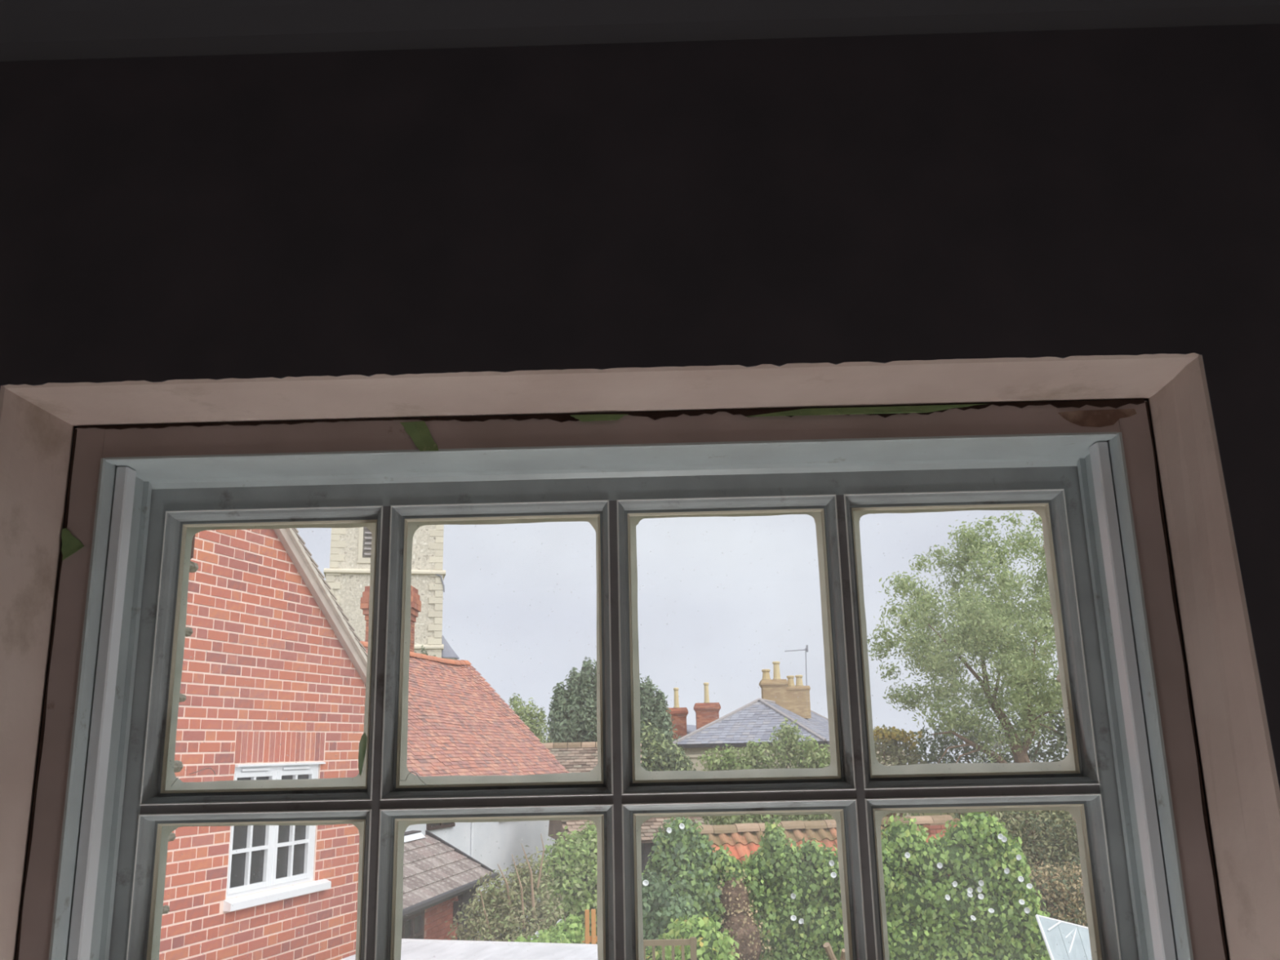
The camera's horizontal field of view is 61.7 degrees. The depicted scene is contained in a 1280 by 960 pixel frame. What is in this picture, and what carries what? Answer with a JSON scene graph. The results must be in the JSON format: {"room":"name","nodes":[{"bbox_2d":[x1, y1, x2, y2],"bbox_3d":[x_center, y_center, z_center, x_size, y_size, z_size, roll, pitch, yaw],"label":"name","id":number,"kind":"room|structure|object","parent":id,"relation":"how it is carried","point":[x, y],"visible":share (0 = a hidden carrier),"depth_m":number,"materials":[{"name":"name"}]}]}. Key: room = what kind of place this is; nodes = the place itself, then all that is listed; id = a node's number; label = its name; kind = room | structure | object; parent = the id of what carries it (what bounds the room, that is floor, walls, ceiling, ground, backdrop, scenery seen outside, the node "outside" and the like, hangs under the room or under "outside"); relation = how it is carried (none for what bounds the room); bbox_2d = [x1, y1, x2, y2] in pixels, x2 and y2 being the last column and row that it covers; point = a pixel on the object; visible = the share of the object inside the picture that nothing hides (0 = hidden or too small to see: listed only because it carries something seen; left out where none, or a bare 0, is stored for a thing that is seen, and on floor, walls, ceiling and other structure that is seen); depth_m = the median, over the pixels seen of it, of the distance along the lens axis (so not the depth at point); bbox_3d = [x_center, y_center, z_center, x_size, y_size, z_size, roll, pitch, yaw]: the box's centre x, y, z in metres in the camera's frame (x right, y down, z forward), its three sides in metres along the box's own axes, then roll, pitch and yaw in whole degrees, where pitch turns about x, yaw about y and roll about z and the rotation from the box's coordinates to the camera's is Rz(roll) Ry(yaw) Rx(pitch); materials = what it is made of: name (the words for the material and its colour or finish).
{"room":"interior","nodes":[
{"label":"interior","id":0,"kind":"room"},
{"bbox_2d":[0,23,1279,959],"bbox_3d":[-0.019,0.570,1.038,3.800,2.600,0.339,-1,-14,1],"label":"wall","id":1,"kind":"structure","parent":0,"point":[1075,215],"depth_m":1.07,"materials":[{"name":"paint"}]},
{"bbox_2d":[15,399,1227,959],"bbox_3d":[-0.017,0.704,0.922,1.200,1.605,0.530,-1,-14,1],"label":"window","id":2,"kind":"structure","parent":1,"relation":"in","point":[108,797],"depth_m":1.13,"materials":[{"name":"grey paint"}]},
{"bbox_2d":[61,528,84,560],"bbox_3d":[-0.586,0.066,1.105,0.025,0.034,0.002,-1,-14,1],"label":"tape","id":3,"kind":"object","parent":2,"relation":"attached to","point":[71,544],"visible":1,"depth_m":1.10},
{"bbox_2d":[400,421,438,451],"bbox_3d":[-0.232,-0.046,1.127,0.042,0.033,0.002,-1,-14,1],"label":"tape","id":4,"kind":"object","parent":2,"relation":"attached to","point":[419,432],"visible":1,"depth_m":1.13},
{"bbox_2d":[569,413,628,421],"bbox_3d":[-0.043,-0.066,1.128,0.062,0.008,0.004,-1,-14,1],"label":"tape","id":5,"kind":"object","parent":2,"relation":"attached to","point":[601,416],"visible":1,"depth_m":1.13,"materials":[{"name":"green"}]},
{"bbox_2d":[743,404,981,417],"bbox_3d":[0.238,-0.073,1.125,0.257,0.008,0.002,-1,-14,1],"label":"tape","id":6,"kind":"object","parent":2,"relation":"attached to","point":[904,409],"visible":1,"depth_m":1.12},
{"bbox_2d":[0,0,1279,61],"bbox_3d":[-0.074,-0.943,-0.518,4.000,0.150,3.935,-1,-14,1],"label":"ceiling","id":7,"kind":"structure","parent":0,"point":[30,29],"depth_m":1.10,"materials":[{"name":"grey paint"}]},
{"bbox_2d":[910,811,1086,923],"bbox_3d":[1.042,17.800,52.952,120.000,0.200,108.600,-1,-14,1],"label":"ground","id":8,"kind":"structure","parent":0,"point":[952,815],"depth_m":65.33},
{"bbox_2d":[159,528,408,959],"bbox_3d":[-6.219,2.318,6.635,6.290,7.601,7.997,-5,-15,16],"label":"brick house","id":9,"kind":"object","parent":8,"relation":"on","point":[273,677],"visible":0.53,"depth_m":7.83,"materials":[{"name":"brick"}]},
{"bbox_2d":[241,768,270,771],"bbox_3d":[-2.759,2.082,7.699,0.014,0.017,0.318,-5,-15,16],"label":"vent","id":10,"kind":"object","parent":9,"relation":"attached to","point":[242,769],"depth_m":7.69,"materials":[{"name":"white"}]},
{"bbox_2d":[283,766,310,769],"bbox_3d":[-2.617,2.197,8.170,0.014,0.017,0.341,-5,-15,16],"label":"vent","id":11,"kind":"object","parent":9,"relation":"attached to","point":[284,767],"depth_m":8.17,"materials":[{"name":"white"}]},
{"bbox_2d":[323,524,459,660],"bbox_3d":[-17.096,9.640,73.874,8.971,26.588,7.713,2,-14,-13],"label":"tower","id":12,"kind":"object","parent":8,"relation":"on","point":[348,575],"visible":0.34,"depth_m":70.89,"materials":[{"name":"beige stone"}]},
{"bbox_2d":[419,644,435,656],"bbox_3d":[-8.874,11.117,43.783,1.086,8.731,0.679,-1,-14,1],"label":"tree","id":13,"kind":"object","parent":8,"relation":"on","point":[422,648],"visible":0.03,"depth_m":44.75,"materials":[{"name":"green plant"}]},
{"bbox_2d":[401,830,498,940],"bbox_3d":[-3.718,6.074,12.784,2.355,3.200,6.350,-3,-14,8],"label":"outbuilding","id":14,"kind":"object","parent":8,"relation":"on","point":[437,873],"visible":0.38,"depth_m":14.41,"materials":[{"name":"grey tile"}]},
{"bbox_2d":[453,901,459,922],"bbox_3d":[-2.522,5.928,14.711,0.070,0.270,0.050,-3,-14,8],"label":"wall lamp","id":15,"kind":"object","parent":14,"relation":"attached to","point":[455,908],"depth_m":14.70,"materials":[{"name":"grey"}]},
{"bbox_2d":[360,640,569,941],"bbox_3d":[-6.279,6.795,22.816,5.973,6.795,12.172,-5,-15,16],"label":"cottage","id":16,"kind":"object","parent":8,"relation":"on","point":[457,726],"visible":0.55,"depth_m":24.69,"materials":[{"name":"red tile"}]},
{"bbox_2d":[360,585,421,652],"bbox_3d":[-7.032,4.378,30.164,1.476,2.691,1.066,-1,-14,1],"label":"chimney","id":17,"kind":"object","parent":16,"relation":"on","point":[415,603],"visible":0.2,"depth_m":30.03,"materials":[{"name":"brick"}]},
{"bbox_2d":[340,938,597,959],"bbox_3d":[-1.683,4.311,5.349,1.870,2.915,5.055,-5,-15,16],"label":"extension","id":18,"kind":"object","parent":8,"relation":"on","point":[411,948],"visible":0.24,"depth_m":7.78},
{"bbox_2d":[444,833,567,942],"bbox_3d":[-1.679,6.147,13.389,1.649,3.266,1.502,-1,-14,1],"label":"shrub","id":19,"kind":"object","parent":8,"relation":"on","point":[509,912],"visible":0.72,"depth_m":13.56,"materials":[{"name":"green plant"}]},
{"bbox_2d":[508,693,555,742],"bbox_3d":[-3.865,10.716,37.830,1.844,6.394,2.131,-1,-14,1],"label":"tree","id":20,"kind":"object","parent":8,"relation":"on","point":[531,723],"visible":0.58,"depth_m":38.12,"materials":[{"name":"green plant"}]},
{"bbox_2d":[507,914,585,943],"bbox_3d":[-0.939,5.857,10.893,1.187,2.587,0.641,10,-18,-38],"label":"bush","id":21,"kind":"object","parent":8,"relation":"on","point":[570,931],"visible":0.44,"depth_m":11.25,"materials":[{"name":"green plant"}]},
{"bbox_2d":[530,919,563,940],"bbox_3d":[-1.024,5.066,11.663,0.430,0.561,0.339,-1,-14,1],"label":"flowering plant","id":22,"kind":"object","parent":21,"relation":"on","point":[559,920],"visible":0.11,"depth_m":11.59,"materials":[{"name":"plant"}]},
{"bbox_2d":[533,820,597,944],"bbox_3d":[-0.848,6.579,15.262,1.418,3.308,1.673,-8,-15,24],"label":"shrub","id":23,"kind":"object","parent":8,"relation":"on","point":[575,868],"visible":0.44,"depth_m":15.37,"materials":[{"name":"green plant"}]},
{"bbox_2d":[582,909,597,944],"bbox_3d":[-0.545,6.599,13.430,0.650,2.291,0.061,-1,-14,1],"label":"fence","id":24,"kind":"object","parent":8,"relation":"on","point":[593,938],"visible":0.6,"depth_m":13.63,"materials":[{"name":"wood"}]},
{"bbox_2d":[542,742,641,773],"bbox_3d":[-1.845,10.042,31.497,3.885,4.531,4.686,-1,-14,1],"label":"barn","id":25,"kind":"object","parent":8,"relation":"on","point":[575,757],"visible":0.19,"depth_m":31.52,"materials":[{"name":"tile"}]},
{"bbox_2d":[543,656,681,752],"bbox_3d":[-1.124,11.316,43.900,5.749,8.097,2.023,-1,-14,1],"label":"yew tree","id":26,"kind":"object","parent":8,"relation":"on","point":[568,725],"visible":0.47,"depth_m":43.77,"materials":[{"name":"green plant"}]},
{"bbox_2d":[548,816,705,923],"bbox_3d":[-0.304,8.611,23.960,3.138,3.571,2.981,2,-14,-13],"label":"shed","id":27,"kind":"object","parent":8,"relation":"on","point":[650,826],"visible":0.11,"depth_m":23.21,"materials":[{"name":"tile"}]},
{"bbox_2d":[640,718,696,771],"bbox_3d":[-0.267,10.334,34.316,4.803,5.272,3.060,-5,-15,14],"label":"round tree","id":28,"kind":"object","parent":8,"relation":"on","point":[658,756],"visible":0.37,"depth_m":34.31,"materials":[{"name":"green plant"}]},
{"bbox_2d":[643,937,697,959],"bbox_3d":[0.184,7.025,14.115,1.190,1.836,0.080,-1,-14,1],"label":"fence","id":29,"kind":"object","parent":8,"relation":"on","point":[692,941],"visible":0.61,"depth_m":14.29,"materials":[{"name":"brown wood"}]},
{"bbox_2d":[641,869,701,959],"bbox_3d":[0.432,6.753,15.985,1.541,1.706,1.292,-1,-14,1],"label":"shrub","id":30,"kind":"object","parent":8,"relation":"on","point":[659,908],"visible":0.41,"depth_m":16.02,"materials":[{"name":"green plant"}]},
{"bbox_2d":[642,880,648,885],"bbox_3d":[0.073,5.990,15.927,0.084,0.085,0.098,7,-16,-31],"label":"flower","id":31,"kind":"object","parent":30,"relation":"on","point":[645,882],"depth_m":15.93,"materials":[{"name":"white plant"}]},
{"bbox_2d":[641,816,726,932],"bbox_3d":[0.594,6.985,16.826,2.078,3.294,1.957,2,-15,-14],"label":"climbing creeper","id":32,"kind":"object","parent":8,"relation":"on","point":[684,858],"visible":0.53,"depth_m":17.24,"materials":[{"name":"green plant"}]},
{"bbox_2d":[666,827,671,833],"bbox_3d":[0.465,5.608,17.160,0.086,0.091,0.098,-1,-14,1],"label":"flower","id":33,"kind":"object","parent":32,"relation":"on","point":[668,829],"depth_m":17.15,"materials":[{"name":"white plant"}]},
{"bbox_2d":[679,823,684,829],"bbox_3d":[0.671,5.548,17.174,0.087,0.090,0.098,-1,-14,1],"label":"flower","id":34,"kind":"object","parent":32,"relation":"on","point":[682,826],"depth_m":17.16,"materials":[{"name":"white plant"}]},
{"bbox_2d":[645,911,742,959],"bbox_3d":[0.572,6.917,15.074,1.824,1.509,1.740,-1,-14,1],"label":"bush","id":35,"kind":"object","parent":8,"relation":"on","point":[712,944],"visible":0.76,"depth_m":15.02,"materials":[{"name":"green plant"}]},
{"bbox_2d":[712,866,775,959],"bbox_3d":[1.451,7.292,16.714,1.290,2.298,1.191,7,-16,-29],"label":"hedge","id":36,"kind":"object","parent":8,"relation":"on","point":[735,900],"visible":0.7,"depth_m":16.78,"materials":[{"name":"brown plant"}]},
{"bbox_2d":[672,697,830,755],"bbox_3d":[5.039,14.151,52.145,10.820,6.312,19.684,-5,-15,16],"label":"house","id":37,"kind":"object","parent":8,"relation":"on","point":[755,720],"visible":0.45,"depth_m":44.05,"materials":[{"name":"grey tile"}]},
{"bbox_2d":[666,687,688,738],"bbox_3d":[1.660,10.526,48.371,1.016,2.253,1.016,-1,-14,1],"label":"chimney","id":38,"kind":"object","parent":37,"relation":"on","point":[679,715],"visible":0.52,"depth_m":47.89,"materials":[{"name":"brick"}]},
{"bbox_2d":[673,687,679,707],"bbox_3d":[1.645,9.870,48.536,0.261,0.900,0.261,-1,-14,1],"label":"pot","id":39,"kind":"object","parent":38,"relation":"on","point":[676,689],"depth_m":48.45,"materials":[{"name":"beige ceramic"}]},
{"bbox_2d":[693,682,720,729],"bbox_3d":[2.975,10.130,47.519,1.166,2.250,1.016,-1,-14,1],"label":"chimney","id":40,"kind":"object","parent":37,"relation":"on","point":[706,713],"visible":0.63,"depth_m":47.04,"materials":[{"name":"brick"}]},
{"bbox_2d":[703,682,709,702],"bbox_3d":[2.960,9.475,47.684,0.261,0.900,0.261,-1,-14,1],"label":"pot","id":41,"kind":"object","parent":40,"relation":"on","point":[706,684],"depth_m":47.60,"materials":[{"name":"beige ceramic"}]},
{"bbox_2d":[759,661,788,709],"bbox_3d":[6.242,9.813,50.016,1.266,2.638,1.016,-1,-14,1],"label":"chimney","id":42,"kind":"object","parent":37,"relation":"on","point":[775,689],"visible":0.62,"depth_m":49.61,"materials":[{"name":"brick"}]},
{"bbox_2d":[761,669,770,679],"bbox_3d":[5.907,9.124,50.194,0.432,0.500,0.432,-1,-14,1],"label":"pot","id":43,"kind":"object","parent":42,"relation":"on","point":[766,675],"depth_m":50.05,"materials":[{"name":"beige ceramic"}]},
{"bbox_2d":[772,661,781,679],"bbox_3d":[6.403,8.942,50.231,0.386,0.850,0.386,-1,-14,1],"label":"pot","id":44,"kind":"object","parent":42,"relation":"on","point":[776,675],"depth_m":50.12,"materials":[{"name":"beige ceramic"}]},
{"bbox_2d":[786,675,811,718],"bbox_3d":[7.342,10.144,50.120,1.186,2.000,0.936,-1,-14,1],"label":"chimney","id":45,"kind":"object","parent":37,"relation":"on","point":[798,703],"visible":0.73,"depth_m":49.70,"materials":[{"name":"brick"}]},
{"bbox_2d":[786,675,795,686],"bbox_3d":[7.076,9.443,50.300,0.386,0.500,0.386,-1,-14,1],"label":"pot","id":46,"kind":"object","parent":45,"relation":"on","point":[790,678],"depth_m":50.19,"materials":[{"name":"beige ceramic"}]},
{"bbox_2d":[784,644,808,695],"bbox_3d":[7.337,9.148,49.905,1.275,2.897,0.341,2,-15,-14],"label":"tv aerial","id":47,"kind":"object","parent":45,"relation":"attached to","point":[806,646],"visible":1,"depth_m":50.15,"materials":[{"name":"silver metal"}]},
{"bbox_2d":[795,675,803,685],"bbox_3d":[7.476,9.423,50.298,0.386,0.520,0.386,-1,-14,1],"label":"pot","id":48,"kind":"object","parent":45,"relation":"on","point":[798,677],"depth_m":50.19,"materials":[{"name":"beige ceramic"}]},
{"bbox_2d":[680,750,910,825],"bbox_3d":[4.541,11.389,36.453,9.300,4.055,0.520,-1,-14,1],"label":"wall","id":49,"kind":"structure","parent":8,"relation":"on","point":[693,757],"depth_m":36.68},
{"bbox_2d":[695,717,917,825],"bbox_3d":[4.298,9.155,29.580,6.704,5.092,1.245,-2,-14,2],"label":"hedge","id":50,"kind":"object","parent":8,"relation":"on","point":[728,761],"visible":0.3,"depth_m":29.74,"materials":[{"name":"green plant"}]},
{"bbox_2d":[712,814,906,959],"bbox_3d":[2.777,7.079,17.296,3.397,3.253,1.387,-1,-14,-2],"label":"climbing creeper","id":51,"kind":"object","parent":8,"relation":"on","point":[805,911],"visible":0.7,"depth_m":17.23,"materials":[{"name":"green plant"}]},
{"bbox_2d":[790,893,795,899],"bbox_3d":[2.420,6.522,16.803,0.091,0.092,0.086,-11,-17,34],"label":"flower","id":52,"kind":"object","parent":51,"relation":"on","point":[793,895],"depth_m":16.79,"materials":[{"name":"white plant"}]},
{"bbox_2d":[791,915,796,920],"bbox_3d":[2.402,6.834,16.702,0.083,0.089,0.096,-13,-18,39],"label":"flower","id":53,"kind":"object","parent":51,"relation":"on","point":[793,917],"depth_m":16.71,"materials":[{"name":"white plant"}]},
{"bbox_2d":[798,918,804,924],"bbox_3d":[2.515,6.878,16.692,0.089,0.089,0.094,-1,-14,1],"label":"flower","id":54,"kind":"object","parent":51,"relation":"on","point":[801,921],"depth_m":16.70,"materials":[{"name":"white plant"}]},
{"bbox_2d":[828,860,834,866],"bbox_3d":[3.039,6.045,16.912,0.092,0.092,0.088,-10,-16,30],"label":"flower","id":55,"kind":"object","parent":51,"relation":"on","point":[831,863],"depth_m":16.89,"materials":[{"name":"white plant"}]},
{"bbox_2d":[831,871,836,878],"bbox_3d":[3.034,6.212,16.855,0.083,0.085,0.098,4,-15,-19],"label":"flower","id":56,"kind":"object","parent":51,"relation":"on","point":[833,874],"depth_m":16.85,"materials":[{"name":"white plant"}]},
{"bbox_2d":[692,814,959,895],"bbox_3d":[3.524,7.571,18.967,5.614,2.995,1.900,3,-15,-16],"label":"tiled roof","id":57,"kind":"object","parent":8,"relation":"on","point":[741,839],"visible":0.18,"depth_m":18.84,"materials":[{"name":"orange tile"}]},
{"bbox_2d":[873,724,926,817],"bbox_3d":[5.549,7.826,23.706,1.899,4.722,1.417,-1,-14,1],"label":"flowering shrub","id":58,"kind":"object","parent":8,"relation":"on","point":[889,738],"visible":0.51,"depth_m":23.98,"materials":[{"name":"green plant"}]},
{"bbox_2d":[924,822,957,838],"bbox_3d":[5.782,7.716,19.464,1.086,2.858,0.336,3,-15,-16],"label":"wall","id":59,"kind":"structure","parent":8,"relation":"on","point":[934,828],"depth_m":19.54,"materials":[{"name":"red brick"}]},
{"bbox_2d":[880,811,1050,959],"bbox_3d":[5.162,7.059,17.507,4.029,3.298,1.461,-1,-14,1],"label":"climbing creeper","id":60,"kind":"object","parent":8,"relation":"on","point":[984,909],"visible":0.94,"depth_m":17.35,"materials":[{"name":"green plant"}]},
{"bbox_2d":[904,852,910,857],"bbox_3d":[4.263,5.990,17.113,0.092,0.092,0.090,-1,-14,1],"label":"flower","id":61,"kind":"object","parent":60,"relation":"on","point":[907,855],"depth_m":17.09,"materials":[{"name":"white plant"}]},
{"bbox_2d":[937,862,942,868],"bbox_3d":[4.766,6.135,17.056,0.085,0.090,0.099,-1,-14,1],"label":"flower","id":62,"kind":"object","parent":60,"relation":"on","point":[940,865],"depth_m":17.05,"materials":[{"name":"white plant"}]},
{"bbox_2d":[944,894,950,900],"bbox_3d":[4.858,6.595,16.938,0.085,0.087,0.099,-1,-14,1],"label":"flower","id":63,"kind":"object","parent":60,"relation":"on","point":[947,896],"depth_m":16.93,"materials":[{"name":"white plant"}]},
{"bbox_2d":[951,880,957,887],"bbox_3d":[4.984,6.405,16.990,0.086,0.092,0.097,-1,-14,1],"label":"flower","id":64,"kind":"object","parent":60,"relation":"on","point":[954,883],"depth_m":16.98,"materials":[{"name":"white plant"}]},
{"bbox_2d":[967,892,973,897],"bbox_3d":[5.203,6.562,16.924,0.093,0.093,0.082,-12,-17,35],"label":"flower","id":65,"kind":"object","parent":60,"relation":"on","point":[969,894],"depth_m":16.93,"materials":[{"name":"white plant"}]},
{"bbox_2d":[967,887,973,893],"bbox_3d":[5.214,6.498,16.970,0.092,0.092,0.088,-1,-14,1],"label":"flower","id":66,"kind":"object","parent":60,"relation":"on","point":[970,891],"depth_m":16.94,"materials":[{"name":"white plant"}]},
{"bbox_2d":[970,915,975,921],"bbox_3d":[5.238,6.896,16.847,0.086,0.094,0.095,-1,-14,1],"label":"flower","id":67,"kind":"object","parent":60,"relation":"on","point":[972,917],"depth_m":16.86,"materials":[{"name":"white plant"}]},
{"bbox_2d":[977,886,982,893],"bbox_3d":[5.378,6.481,16.962,0.082,0.092,0.098,-7,-15,20],"label":"flower","id":68,"kind":"object","parent":60,"relation":"on","point":[979,889],"depth_m":16.95,"materials":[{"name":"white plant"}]},
{"bbox_2d":[977,893,983,899],"bbox_3d":[5.394,6.579,16.926,0.083,0.084,0.099,-9,-16,29],"label":"flower","id":69,"kind":"object","parent":60,"relation":"on","point":[980,896],"depth_m":16.92,"materials":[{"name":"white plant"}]},
{"bbox_2d":[978,880,983,886],"bbox_3d":[5.424,6.389,16.989,0.091,0.092,0.089,-12,-17,36],"label":"flower","id":70,"kind":"object","parent":60,"relation":"on","point":[980,882],"depth_m":16.98,"materials":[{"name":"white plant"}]},
{"bbox_2d":[988,908,994,914],"bbox_3d":[5.524,6.793,16.858,0.083,0.097,0.088,9,-18,-36],"label":"flower","id":71,"kind":"object","parent":60,"relation":"on","point":[990,910],"depth_m":16.88,"materials":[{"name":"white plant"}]},
{"bbox_2d":[997,833,1003,839],"bbox_3d":[5.771,5.702,17.137,0.093,0.084,0.095,-1,-14,1],"label":"flower","id":72,"kind":"object","parent":60,"relation":"on","point":[1000,836],"depth_m":17.14,"materials":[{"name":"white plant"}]},
{"bbox_2d":[1000,836,1007,842],"bbox_3d":[5.813,5.747,17.143,0.088,0.092,0.095,-1,-14,1],"label":"flower","id":73,"kind":"object","parent":60,"relation":"on","point":[1003,839],"depth_m":17.12,"materials":[{"name":"white plant"}]},
{"bbox_2d":[1004,867,1009,874],"bbox_3d":[5.843,6.205,17.004,0.098,0.090,0.083,3,-15,-17],"label":"flower","id":74,"kind":"object","parent":60,"relation":"on","point":[1006,871],"depth_m":17.01,"materials":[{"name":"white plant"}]},
{"bbox_2d":[1016,854,1022,860],"bbox_3d":[6.050,6.005,17.049,0.099,0.088,0.083,3,-15,-17],"label":"flower","id":75,"kind":"object","parent":60,"relation":"on","point":[1018,857],"depth_m":17.06,"materials":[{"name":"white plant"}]},
{"bbox_2d":[1017,875,1023,881],"bbox_3d":[6.021,6.323,16.982,0.083,0.086,0.098,4,-15,-20],"label":"flower","id":76,"kind":"object","parent":60,"relation":"on","point":[1020,878],"depth_m":16.98,"materials":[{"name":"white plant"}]},
{"bbox_2d":[1018,899,1024,905],"bbox_3d":[6.016,6.660,16.888,0.088,0.091,0.090,-14,-19,41],"label":"flower","id":77,"kind":"object","parent":60,"relation":"on","point":[1022,902],"depth_m":16.90,"materials":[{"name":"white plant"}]},
{"bbox_2d":[1023,906,1030,913],"bbox_3d":[6.086,6.776,16.875,0.083,0.092,0.098,-1,-14,1],"label":"flower","id":78,"kind":"object","parent":60,"relation":"on","point":[1027,910],"depth_m":16.86,"materials":[{"name":"white plant"}]},
{"bbox_2d":[1026,883,1032,888],"bbox_3d":[6.157,6.428,16.954,0.088,0.088,0.099,-1,-14,1],"label":"flower","id":79,"kind":"object","parent":60,"relation":"on","point":[1029,886],"depth_m":16.95,"materials":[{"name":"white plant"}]},
{"bbox_2d":[866,510,1065,916],"bbox_3d":[8.486,5.264,23.406,6.921,9.432,5.302,4,-15,-21],"label":"tree","id":80,"kind":"object","parent":8,"relation":"on","point":[980,624],"visible":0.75,"depth_m":22.96,"materials":[{"name":"green plant"}]},
{"bbox_2d":[910,734,1071,857],"bbox_3d":[26.198,11.636,40.914,32.378,5.043,5.329,-1,-14,1],"label":"hedge","id":81,"kind":"object","parent":8,"relation":"on","point":[973,762],"visible":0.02,"depth_m":41.68,"materials":[{"name":"green plant"}]},
{"bbox_2d":[914,672,1071,838],"bbox_3d":[8.672,7.521,25.141,4.673,5.904,4.232,9,-17,-35],"label":"hedge","id":82,"kind":"object","parent":8,"relation":"on","point":[1062,737],"visible":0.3,"depth_m":25.40,"materials":[{"name":"green plant"}]},
{"bbox_2d":[982,810,1080,913],"bbox_3d":[8.070,7.825,21.124,2.819,3.380,1.549,-1,-14,1],"label":"shrub","id":83,"kind":"object","parent":8,"relation":"on","point":[1044,842],"visible":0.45,"depth_m":20.99,"materials":[{"name":"green plant"}]},
{"bbox_2d":[1028,858,1088,927],"bbox_3d":[7.501,7.915,19.047,1.814,2.213,1.770,9,-17,-36],"label":"shrub","id":84,"kind":"object","parent":8,"relation":"on","point":[1064,901],"visible":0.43,"depth_m":18.95,"materials":[{"name":"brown plant"}]},
{"bbox_2d":[1035,914,1092,959],"bbox_3d":[5.203,5.953,11.307,1.706,2.332,1.825,-1,-14,1],"label":"conservatory","id":85,"kind":"object","parent":8,"relation":"on","point":[1064,940],"visible":0.88,"depth_m":11.87,"materials":[{"name":"white glass"}]},
{"label":"outside","id":86,"kind":"structure","parent":0,"visible":0},
{"bbox_2d":[822,942,845,959],"bbox_3d":[2.921,7.187,16.094,0.340,0.481,0.301,-1,-14,1],"label":"branch","id":87,"kind":"object","parent":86,"point":[827,946],"visible":0.86,"depth_m":16.04,"materials":[{"name":"beige wood"}]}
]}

